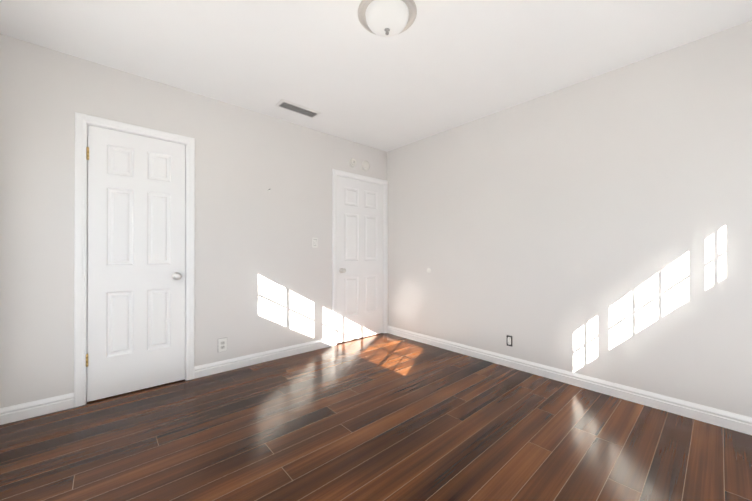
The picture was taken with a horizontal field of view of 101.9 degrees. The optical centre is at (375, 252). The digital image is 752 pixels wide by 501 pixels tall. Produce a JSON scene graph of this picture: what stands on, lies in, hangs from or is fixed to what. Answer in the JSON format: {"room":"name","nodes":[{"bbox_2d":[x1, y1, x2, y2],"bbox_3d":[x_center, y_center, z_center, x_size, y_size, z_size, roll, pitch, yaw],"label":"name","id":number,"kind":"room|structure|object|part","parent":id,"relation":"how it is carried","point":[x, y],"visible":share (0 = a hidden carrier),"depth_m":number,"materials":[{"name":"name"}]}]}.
{"room":"empty bedroom","nodes":[
{"label":"empty bedroom","id":0,"kind":"room"},
{"bbox_2d":[0,34,386,407],"bbox_3d":[-1.178,-0.148,3.120,3.685,2.500,0.115,0,0,-42],"label":"wall","id":1,"kind":"structure","parent":0,"point":[263,274],"depth_m":2.69,"materials":[{"name":"beige paint"}]},
{"bbox_2d":[74,112,194,406],"bbox_3d":[-1.905,0.050,2.462,0.748,2.099,0.133,0,0,-42],"label":"door frame","id":2,"kind":"structure","parent":1,"relation":"attached to","point":[83,122],"depth_m":2.22,"materials":[{"name":"white wood"}]},
{"bbox_2d":[86,125,184,401],"bbox_3d":[-1.866,0.079,2.412,0.619,2.020,0.104,0,0,-42],"label":"closet door","id":3,"kind":"structure","parent":1,"relation":"in","point":[136,268],"depth_m":2.40,"materials":[{"name":"white wood"}]},
{"bbox_3d":[-1.668,0.200,2.564,0.064,0.064,0.068,0,0,-42],"label":"knob","id":4,"kind":"part","parent":3,"relation":"part of","materials":[{"name":"silver metal"}]},
{"bbox_2d":[218,338,226,351],"bbox_3d":[-1.418,0.856,2.821,0.076,0.122,0.007,0,0,-42],"label":"outlet","id":5,"kind":"object","parent":1,"relation":"attached to","point":[221,344],"visible":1,"depth_m":2.82,"materials":[{"name":"white plastic"}]},
{"bbox_2d":[194,337,332,378],"bbox_3d":[-1.050,1.052,3.141,1.436,0.101,0.016,0,0,-42],"label":"baseboard","id":6,"kind":"structure","parent":1,"relation":"attached to","point":[228,364],"depth_m":3.03,"materials":[{"name":"white wood"}]},
{"bbox_2d":[312,237,317,247],"bbox_3d":[-0.691,-0.114,3.468,0.070,0.115,0.010,0,0,-42],"label":"switch plate","id":7,"kind":"object","parent":1,"relation":"attached to","point":[314,242],"visible":1,"depth_m":3.46,"materials":[{"name":"white plastic"}]},
{"bbox_2d":[349,158,356,166],"bbox_3d":[-0.286,-1.128,3.822,0.104,0.104,0.025,0,0,-42],"label":"smoke detector","id":8,"kind":"object","parent":1,"relation":"attached to","point":[352,162],"visible":1,"depth_m":3.81,"materials":[{"name":"white plastic"}]},
{"bbox_2d":[337,176,382,342],"bbox_3d":[-0.173,0.085,3.916,0.762,2.020,0.104,0,0,-42],"label":"entry door","id":9,"kind":"structure","parent":1,"relation":"in","point":[359,258],"depth_m":3.90,"materials":[{"name":"white wood"}]},
{"bbox_3d":[-0.399,0.219,3.692,0.064,0.064,0.068,0,0,-42],"label":"knob","id":10,"kind":"part","parent":9,"relation":"part of","materials":[{"name":"silver metal"}]},
{"bbox_2d":[332,169,387,345],"bbox_3d":[-0.216,0.056,3.962,0.896,2.099,0.133,0,0,-42],"label":"door frame","id":11,"kind":"structure","parent":1,"relation":"attached to","point":[336,173],"depth_m":3.78,"materials":[{"name":"white wood"}]},
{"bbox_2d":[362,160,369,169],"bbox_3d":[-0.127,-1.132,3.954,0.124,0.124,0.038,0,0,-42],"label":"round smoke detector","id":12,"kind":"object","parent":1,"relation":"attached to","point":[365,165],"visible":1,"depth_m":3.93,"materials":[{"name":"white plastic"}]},
{"bbox_2d":[0,333,751,500],"bbox_3d":[0.120,1.146,1.654,3.685,0.100,4.023,0,0,-42],"label":"floor","id":13,"kind":"structure","parent":0,"point":[383,417],"depth_m":1.77,"materials":[{"name":"brown wood"}]},
{"bbox_2d":[0,0,751,151],"bbox_3d":[0.120,-1.454,1.664,3.685,0.100,4.023,0,0,-42],"label":"ceiling","id":14,"kind":"structure","parent":0,"point":[437,67],"depth_m":2.09,"materials":[{"name":"white paint"}]},
{"bbox_2d":[275,99,320,117],"bbox_3d":[-0.754,-1.393,2.975,0.415,0.011,0.165,0,0,-42],"label":"ceiling vent","id":15,"kind":"object","parent":14,"relation":"in","point":[295,107],"visible":1,"depth_m":2.95,"materials":[{"name":"white metal"}]},
{"bbox_2d":[358,0,416,36],"bbox_3d":[0.063,-1.322,1.738,0.336,0.163,0.336,0,0,-42],"label":"ceiling light fixture","id":16,"kind":"object","parent":14,"relation":"attached to","point":[386,18],"visible":1,"depth_m":1.69,"materials":[{"name":"white glass"}]},
{"bbox_2d":[387,20,751,417],"bbox_3d":[1.454,-0.149,2.844,0.115,2.500,4.023,0,0,-42],"label":"wall","id":17,"kind":"structure","parent":0,"point":[599,227],"depth_m":2.38,"materials":[{"name":"beige paint"}]},
{"bbox_2d":[507,335,511,346],"bbox_3d":[1.285,0.851,2.939,0.008,0.100,0.056,0,0,-42],"label":"outlet","id":18,"kind":"object","parent":17,"relation":"attached to","point":[509,340],"visible":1,"depth_m":2.93,"materials":[{"name":"grey plastic"}]},
{"bbox_2d":[387,326,751,434],"bbox_3d":[1.412,1.050,2.790,0.016,0.101,3.775,0,0,-42],"label":"baseboard","id":19,"kind":"structure","parent":17,"relation":"attached to","point":[724,419],"depth_m":2.37,"materials":[{"name":"white wood"}]},
{"bbox_3d":[-1.215,-0.158,0.473,0.115,2.500,4.023,0,0,-42],"label":"wall","id":20,"kind":"structure","parent":0,"visible":0},
{"bbox_2d":[0,393,73,424],"bbox_3d":[-1.032,1.042,0.631,0.374,0.101,3.793,0,0,-42],"label":"baseboard","id":21,"kind":"structure","parent":20,"relation":"attached to","point":[18,412],"depth_m":2.04,"materials":[{"name":"white wood"}]}
]}

